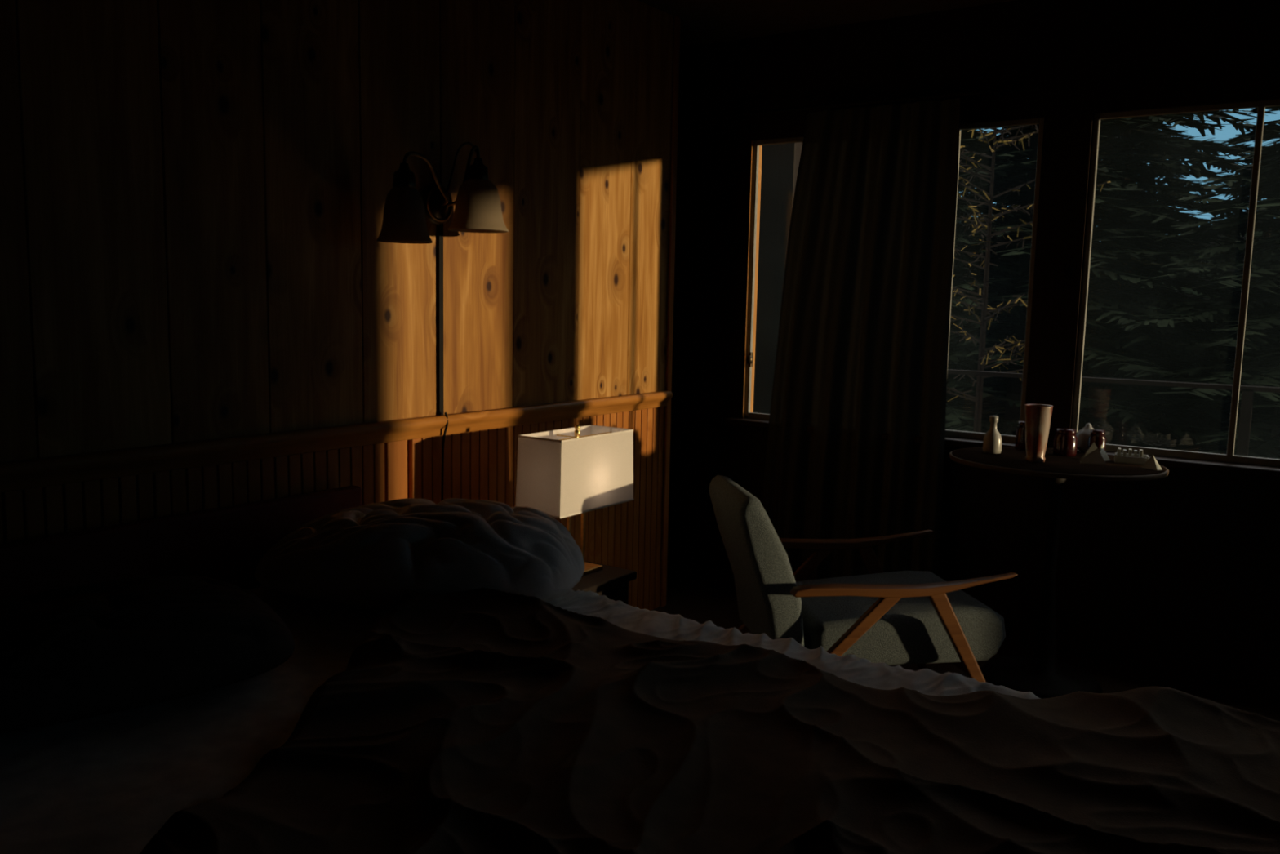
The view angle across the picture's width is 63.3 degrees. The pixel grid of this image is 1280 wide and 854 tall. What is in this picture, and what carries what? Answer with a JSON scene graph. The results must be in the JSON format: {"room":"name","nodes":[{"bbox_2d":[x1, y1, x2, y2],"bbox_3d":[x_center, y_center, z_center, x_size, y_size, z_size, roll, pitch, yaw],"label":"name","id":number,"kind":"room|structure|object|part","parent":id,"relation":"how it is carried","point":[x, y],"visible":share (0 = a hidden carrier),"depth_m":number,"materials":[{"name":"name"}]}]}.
{"room":"bedroom","nodes":[
{"label":"bedroom","id":0,"kind":"room"},
{"bbox_2d":[0,0,673,595],"bbox_3d":[-1.348,-0.259,2.639,0.120,2.620,5.030,6,8,34],"label":"wall","id":1,"kind":"structure","parent":0,"point":[193,193],"depth_m":3.03,"materials":[{"name":"brown wood"}]},
{"bbox_2d":[0,406,664,610],"bbox_3d":[-1.330,0.576,2.696,0.024,0.948,4.996,6,8,34],"label":"wainscoting","id":2,"kind":"structure","parent":1,"relation":"attached to","point":[481,465],"depth_m":3.37,"materials":[{"name":"brown wood"}]},
{"bbox_2d":[0,391,672,492],"bbox_3d":[-1.297,0.092,2.622,0.042,0.070,5.000,6,8,34],"label":"chair rail","id":3,"kind":"object","parent":1,"relation":"attached to","point":[35,473],"depth_m":2.99,"materials":[{"name":"brown wood"}]},
{"bbox_2d":[376,142,508,499],"bbox_3d":[-0.648,-0.223,3.349,0.250,1.407,0.516,6,8,34],"label":"wall sconce","id":4,"kind":"object","parent":1,"relation":"attached to","point":[477,208],"visible":0.98,"depth_m":3.34,"materials":[{"name":"brown metal"}]},
{"bbox_3d":[-0.710,-0.641,3.135,0.166,0.166,0.166,6,8,34],"label":"lamp shade","id":5,"kind":"part","parent":4,"relation":"part of","materials":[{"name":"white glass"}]},
{"bbox_3d":[-0.660,-0.776,3.254,0.047,0.139,0.295,3,7,12],"label":"arm","id":6,"kind":"part","parent":4,"relation":"part of","materials":[{"name":"brown metal"}]},
{"bbox_3d":[-0.671,-0.363,3.489,0.012,0.650,0.020,6,8,34],"label":"cord","id":7,"kind":"part","parent":4,"relation":"part of","materials":[{"name":"black plastic"}]},
{"bbox_3d":[-0.667,0.203,3.547,0.035,0.512,0.010,7,9,40],"label":"cord","id":8,"kind":"part","parent":4,"relation":"part of","materials":[{"name":"black plastic"}]},
{"bbox_3d":[-0.582,-0.819,3.391,0.118,0.194,0.031,2,7,9],"label":"arm","id":9,"kind":"part","parent":4,"relation":"part of","materials":[{"name":"brown metal"}]},
{"bbox_3d":[-0.529,-0.726,3.403,0.199,0.166,0.199,6,8,34],"label":"lamp shade","id":10,"kind":"part","parent":4,"relation":"part of","materials":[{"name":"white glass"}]},
{"bbox_2d":[659,15,680,606],"bbox_3d":[0.087,-0.478,4.684,0.137,2.620,0.045,6,8,34],"label":"trim","id":11,"kind":"structure","parent":1,"relation":"attached to","point":[677,20],"depth_m":4.63,"materials":[{"name":"brown wood"}]},
{"bbox_2d":[638,0,1015,48],"bbox_3d":[1.162,-1.383,1.051,7.800,0.100,5.700,6,8,34],"label":"ceiling","id":12,"kind":"structure","parent":0,"point":[703,22],"depth_m":4.40,"materials":[{"name":"paint"}]},
{"bbox_2d":[651,574,1279,725],"bbox_3d":[1.105,1.316,1.379,7.800,0.100,5.700,6,8,34],"label":"floor","id":13,"kind":"structure","parent":0,"point":[701,602],"depth_m":4.08,"materials":[{"name":"brown wood"}]},
{"bbox_2d":[572,560,636,604],"bbox_3d":[-0.374,0.734,3.546,0.525,0.470,0.550,6,8,34],"label":"nightstand","id":14,"kind":"object","parent":13,"relation":"on","point":[612,582],"visible":0.09,"depth_m":3.52,"materials":[{"name":"brown wood"}]},
{"bbox_2d":[515,424,634,575],"bbox_3d":[-0.217,0.244,3.553,0.192,0.506,0.412,6,8,34],"label":"table lamp","id":15,"kind":"object","parent":14,"relation":"on","point":[563,473],"visible":0.8,"depth_m":3.42,"materials":[{"name":"fabric"}]},
{"bbox_3d":[-0.215,0.143,3.541,0.190,0.252,0.410,6,8,34],"label":"lamp shade","id":16,"kind":"part","parent":15,"relation":"part of","materials":[{"name":"fabric"}]},
{"bbox_3d":[-0.215,0.143,3.541,0.192,0.252,0.412,6,8,34],"label":"shade trim","id":17,"kind":"part","parent":15,"relation":"part of","materials":[{"name":"fabric"}]},
{"bbox_3d":[-0.220,0.360,3.567,0.012,0.249,0.090,6,8,34],"label":"brass frame","id":18,"kind":"part","parent":15,"relation":"part of","materials":[{"name":"gold metal"}]},
{"bbox_3d":[-0.181,0.710,3.409,0.012,0.280,0.470,6,8,34],"label":"drawer","id":19,"kind":"part","parent":14,"relation":"part of","materials":[{"name":"brown wood"}]},
{"bbox_2d":[0,485,1279,853],"bbox_3d":[-0.168,0.747,1.882,2.755,0.855,1.867,6,8,34],"label":"bed","id":20,"kind":"object","parent":13,"relation":"on","point":[326,671],"visible":1,"depth_m":1.85,"materials":[{"name":"fabric"}]},
{"bbox_2d":[0,573,294,732],"bbox_3d":[-1.110,0.434,2.099,0.760,0.194,0.540,-5,9,-40],"label":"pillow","id":21,"kind":"object","parent":20,"relation":"on","point":[121,655],"depth_m":1.99,"materials":[{"name":"grey fabric"}]},
{"bbox_3d":[-1.298,0.601,2.616,0.045,0.720,1.500,6,8,34],"label":"headboard","id":22,"kind":"part","parent":20,"relation":"part of","materials":[{"name":"brown wood"}]},
{"bbox_2d":[253,497,584,608],"bbox_3d":[-0.579,0.333,2.804,0.860,0.268,0.540,2,4,3],"label":"pillow","id":23,"kind":"object","parent":20,"relation":"on","point":[385,554],"depth_m":2.59,"materials":[{"name":"fabric"}]},
{"bbox_2d":[124,588,1279,853],"bbox_3d":[0.036,0.743,1.669,2.180,0.506,1.752,6,8,34],"label":"comforter","id":24,"kind":"object","parent":20,"relation":"on","point":[453,721],"depth_m":1.76,"materials":[{"name":"fabric"}]},
{"bbox_2d":[708,475,1017,682],"bbox_3d":[0.724,0.587,3.631,0.946,0.787,0.695,0,7,-9],"label":"armchair","id":25,"kind":"object","parent":13,"relation":"on","point":[920,618],"visible":0.8,"depth_m":3.40,"materials":[{"name":"fabric"}]},
{"bbox_3d":[0.393,0.469,3.554,0.239,0.547,0.475,0,7,-9],"label":"backrest","id":26,"kind":"part","parent":25,"relation":"part of","materials":[{"name":"fabric"}]},
{"bbox_3d":[0.473,0.694,3.929,0.542,0.492,0.028,0,7,-9],"label":"leg","id":27,"kind":"part","parent":25,"relation":"part of","materials":[{"name":"brown wood"}]},
{"bbox_3d":[0.750,0.428,3.939,0.754,0.066,0.060,0,7,-9],"label":"arm","id":28,"kind":"part","parent":25,"relation":"part of","materials":[{"name":"brown wood"}]},
{"bbox_3d":[0.571,0.772,3.306,0.542,0.492,0.028,0,7,-9],"label":"leg","id":29,"kind":"part","parent":25,"relation":"part of","materials":[{"name":"brown wood"}]},
{"bbox_3d":[0.972,0.695,4.007,0.313,0.492,0.028,0,7,-9],"label":"leg","id":30,"kind":"part","parent":25,"relation":"part of","materials":[{"name":"brown wood"}]},
{"bbox_3d":[0.858,0.663,3.661,0.673,0.195,0.525,0,7,-9],"label":"seat","id":31,"kind":"part","parent":25,"relation":"part of","materials":[{"name":"fabric"}]},
{"bbox_3d":[0.848,0.506,3.316,0.754,0.066,0.060,0,7,-9],"label":"arm","id":32,"kind":"part","parent":25,"relation":"part of","materials":[{"name":"brown wood"}]},
{"bbox_3d":[1.070,0.773,3.385,0.313,0.492,0.028,0,7,-9],"label":"leg","id":33,"kind":"part","parent":25,"relation":"part of","materials":[{"name":"brown wood"}]},
{"bbox_2d":[949,446,1168,698],"bbox_3d":[1.521,0.541,3.884,0.756,0.850,0.643,6,8,34],"label":"dining table","id":34,"kind":"object","parent":13,"relation":"on","point":[1039,672],"visible":0.83,"depth_m":3.85,"materials":[{"name":"brown wood"}]},
{"bbox_2d":[982,415,1002,453],"bbox_3d":[1.350,0.027,3.974,0.068,0.142,0.068,6,8,34],"label":"oil bottle","id":35,"kind":"object","parent":34,"relation":"on","point":[992,442],"visible":1,"depth_m":3.95,"materials":[{"name":"white ceramic"}]},
{"bbox_2d":[1014,420,1026,450],"bbox_3d":[1.514,0.034,4.080,0.074,0.110,0.074,6,8,34],"label":"jam jar","id":36,"kind":"object","parent":34,"relation":"on","point":[1020,444],"visible":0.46,"depth_m":4.06,"materials":[{"name":"red glass"}]},
{"bbox_2d":[1024,404,1053,462],"bbox_3d":[1.438,0.023,3.764,0.096,0.205,0.096,6,8,34],"label":"tumbler","id":37,"kind":"object","parent":34,"relation":"on","point":[1037,416],"visible":1,"depth_m":3.73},
{"bbox_2d":[1053,427,1077,456],"bbox_3d":[1.617,0.057,3.949,0.084,0.099,0.084,6,8,34],"label":"jam jar","id":38,"kind":"object","parent":34,"relation":"on","point":[1065,440],"visible":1,"depth_m":3.92,"materials":[{"name":"red glass"}]},
{"bbox_2d":[1075,422,1093,453],"bbox_3d":[1.738,0.041,4.035,0.090,0.115,0.090,6,8,34],"label":"sugar bowl","id":39,"kind":"object","parent":34,"relation":"on","point":[1082,435],"visible":0.66,"depth_m":4.01,"materials":[{"name":"white ceramic"}]},
{"bbox_2d":[1078,442,1106,464],"bbox_3d":[1.637,0.092,3.755,0.090,0.076,0.045,3,7,17],"label":"folded napkin","id":40,"kind":"object","parent":34,"relation":"on","point":[1092,455],"visible":1,"depth_m":3.74,"materials":[{"name":"fabric"}]},
{"bbox_2d":[1087,429,1106,450],"bbox_3d":[1.733,0.061,3.942,0.063,0.099,0.063,6,8,34],"label":"jam jar","id":41,"kind":"object","parent":34,"relation":"on","point":[1097,436],"visible":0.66,"depth_m":3.92,"materials":[{"name":"red glass"}]},
{"bbox_2d":[1097,444,1110,461],"bbox_3d":[1.697,0.093,3.824,0.070,0.060,0.035,-3,8,-34],"label":"folded napkin","id":42,"kind":"object","parent":34,"relation":"on","point":[1101,450],"visible":0.64,"depth_m":3.82,"materials":[{"name":"fabric"}]},
{"bbox_2d":[1114,447,1148,464],"bbox_3d":[1.790,0.106,3.784,0.110,0.050,0.060,4,8,23],"label":"condiment caddy","id":43,"kind":"object","parent":34,"relation":"on","point":[1125,458],"visible":0.92,"depth_m":3.77,"materials":[{"name":"white ceramic"}]},
{"bbox_2d":[1141,454,1161,470],"bbox_3d":[1.797,0.121,3.646,0.030,0.051,0.060,-3,8,-32],"label":"folded napkin","id":44,"kind":"object","parent":34,"relation":"on","point":[1152,463],"visible":1,"depth_m":3.64,"materials":[{"name":"fabric"}]},
{"bbox_2d":[666,0,1279,696],"bbox_3d":[2.732,-0.278,3.501,7.800,2.620,0.100,6,8,34],"label":"wall","id":45,"kind":"structure","parent":0,"point":[1178,574],"depth_m":4.19,"materials":[{"name":"brown wood"}]},
{"bbox_2d":[740,140,762,417],"bbox_3d":[1.142,-0.632,4.559,1.510,1.311,0.126,6,8,34],"label":"window","id":46,"kind":"structure","parent":45,"relation":"in","point":[749,358],"depth_m":4.98,"materials":[{"name":"brown wood"}]},
{"bbox_3d":[0.523,-0.322,4.968,0.032,0.040,0.032,6,8,34],"label":"knob","id":47,"kind":"part","parent":46,"relation":"part of","materials":[{"name":"brown metal"}]},
{"bbox_2d":[744,136,804,420],"bbox_3d":[0.638,-0.683,4.889,0.275,1.311,0.022,6,8,34],"label":"frame","id":48,"kind":"object","parent":46,"relation":"attached to","point":[748,414],"visible":0.61,"depth_m":4.94,"materials":[{"name":"paint"}]},
{"bbox_2d":[945,117,1044,443],"bbox_3d":[1.178,-0.627,4.518,1.040,1.311,0.022,6,8,34],"label":"frame","id":49,"kind":"object","parent":46,"relation":"attached to","point":[954,433],"visible":0.22,"depth_m":4.24,"materials":[{"name":"paint"}]},
{"bbox_2d":[1071,98,1279,467],"bbox_3d":[2.502,-0.488,3.606,1.823,1.311,0.022,6,8,34],"label":"frame","id":50,"kind":"object","parent":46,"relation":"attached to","point":[1229,457],"visible":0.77,"depth_m":3.87,"materials":[{"name":"paint"}]},
{"bbox_2d":[728,85,1004,580],"bbox_3d":[0.919,-0.309,4.624,1.250,2.215,0.130,6,8,34],"label":"window curtain","id":51,"kind":"object","parent":45,"relation":"hanging from","point":[862,350],"visible":0.89,"depth_m":4.53,"materials":[{"name":"fabric"}]},
{"bbox_3d":[0.928,-1.392,4.472,1.250,0.018,0.018,6,8,34],"label":"rod","id":52,"kind":"part","parent":51,"relation":"part of","materials":[{"name":"black metal"}]},
{"bbox_2d":[724,417,1279,478],"bbox_3d":[1.842,0.117,4.074,3.440,0.030,0.090,6,8,34],"label":"window sill","id":53,"kind":"structure","parent":45,"relation":"attached to","point":[1171,462],"depth_m":3.91,"materials":[{"name":"black wood"}]},
{"label":"outside","id":54,"kind":"structure","parent":0,"visible":0},
{"bbox_3d":[25.605,-0.541,23.950,100.000,0.150,59.350,6,8,34],"label":"ground","id":55,"kind":"structure","parent":54,"visible":0},
{"bbox_2d":[946,244,1007,428],"bbox_3d":[2.268,-1.782,12.651,5.520,5.044,5.080,0,7,-8],"label":"conifer tree","id":56,"kind":"object","parent":55,"relation":"on","point":[986,420],"visible":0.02,"depth_m":11.49,"materials":[{"name":"green plant"}]},
{"bbox_2d":[948,128,1021,431],"bbox_3d":[3.470,-2.852,14.318,5.540,7.123,6.178,5,8,32],"label":"conifer tree","id":57,"kind":"object","parent":55,"relation":"on","point":[973,250],"visible":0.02,"depth_m":13.95,"materials":[{"name":"green plant"}]},
{"bbox_2d":[953,126,1031,404],"bbox_3d":[6.109,-2.455,17.028,4.848,5.467,4.831,5,8,29],"label":"conifer tree","id":58,"kind":"object","parent":55,"relation":"on","point":[999,206],"visible":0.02,"depth_m":16.64,"materials":[{"name":"green plant"}]},
{"bbox_2d":[945,129,1088,432],"bbox_3d":[3.061,-1.239,11.212,4.211,4.182,4.576,-3,8,-28],"label":"conifer tree","id":59,"kind":"object","parent":55,"relation":"on","point":[957,420],"visible":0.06,"depth_m":10.69,"materials":[{"name":"green plant"}]},
{"bbox_2d":[946,124,1110,432],"bbox_3d":[2.990,-0.996,8.971,1.719,3.732,1.739,3,7,15],"label":"tree","id":60,"kind":"object","parent":55,"relation":"on","point":[977,223],"visible":0.59,"depth_m":8.91,"materials":[{"name":"green plant"}]},
{"bbox_2d":[945,118,1262,454],"bbox_3d":[4.057,-1.431,11.015,5.212,4.763,4.796,-1,7,-16],"label":"conifer tree","id":61,"kind":"object","parent":55,"relation":"on","point":[1095,358],"visible":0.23,"depth_m":10.52,"materials":[{"name":"green plant"}]},
{"bbox_2d":[946,109,1279,457],"bbox_3d":[5.051,-2.659,12.307,6.355,7.327,5.699,-4,9,-39],"label":"conifer tree","id":62,"kind":"object","parent":55,"relation":"on","point":[1160,220],"visible":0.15,"depth_m":11.59,"materials":[{"name":"green plant"}]},
{"bbox_2d":[955,109,1279,452],"bbox_3d":[6.071,-2.565,12.842,5.440,6.995,6.066,-2,8,-22],"label":"conifer tree","id":63,"kind":"object","parent":55,"relation":"on","point":[1189,153],"visible":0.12,"depth_m":12.36,"materials":[{"name":"green plant"}]},
{"bbox_2d":[960,230,1279,394],"bbox_3d":[4.193,-3.418,27.807,40.000,3.838,9.000,6,8,34],"label":"wooded hill","id":64,"kind":"structure","parent":55,"relation":"on","point":[1257,232],"depth_m":20.05,"materials":[{"name":"green plant"}]},
{"bbox_2d":[1003,120,1239,408],"bbox_3d":[7.109,-2.418,15.788,5.116,5.790,5.135,0,7,-10],"label":"conifer tree","id":65,"kind":"object","parent":55,"relation":"on","point":[1172,291],"visible":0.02,"depth_m":15.28,"materials":[{"name":"green plant"}]},
{"bbox_2d":[1106,106,1279,458],"bbox_3d":[5.977,-1.028,9.366,4.395,4.364,4.775,-5,9,-40],"label":"conifer tree","id":66,"kind":"object","parent":55,"relation":"on","point":[1264,270],"visible":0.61,"depth_m":9.26,"materials":[{"name":"green plant"}]},
{"bbox_2d":[1135,140,1279,457],"bbox_3d":[7.900,-1.827,11.602,4.914,5.666,4.407,-1,7,-17],"label":"conifer tree","id":67,"kind":"object","parent":55,"relation":"on","point":[1258,294],"visible":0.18,"depth_m":11.82,"materials":[{"name":"green plant"}]},
{"bbox_2d":[1173,142,1279,396],"bbox_3d":[8.734,-1.678,14.467,3.972,4.479,3.958,3,7,12],"label":"conifer tree","id":68,"kind":"object","parent":55,"relation":"on","point":[1274,233],"visible":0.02,"depth_m":14.49,"materials":[{"name":"green plant"}]},
{"bbox_2d":[1187,215,1279,444],"bbox_3d":[9.170,-2.466,10.701,6.240,7.543,6.441,4,8,25],"label":"conifer tree","id":69,"kind":"object","parent":55,"relation":"on","point":[1260,343],"visible":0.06,"depth_m":10.68,"materials":[{"name":"green plant"}]},
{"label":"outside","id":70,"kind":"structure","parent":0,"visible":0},
{"bbox_3d":[1.948,0.873,5.458,6.300,0.070,2.000,6,8,34],"label":"floor","id":71,"kind":"structure","parent":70,"visible":0},
{"bbox_2d":[753,142,802,413],"bbox_3d":[0.704,-0.704,5.694,0.320,2.950,0.140,6,8,34],"label":"window","id":72,"kind":"structure","parent":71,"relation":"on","point":[780,162],"depth_m":5.58,"materials":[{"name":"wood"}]},
{"bbox_2d":[947,368,1279,456],"bbox_3d":[2.427,0.227,6.145,6.200,1.065,0.060,6,8,34],"label":"deck railing","id":73,"kind":"object","parent":71,"relation":"on","point":[1247,395],"visible":0.1,"depth_m":5.59,"materials":[{"name":"brown wood"}]}
]}

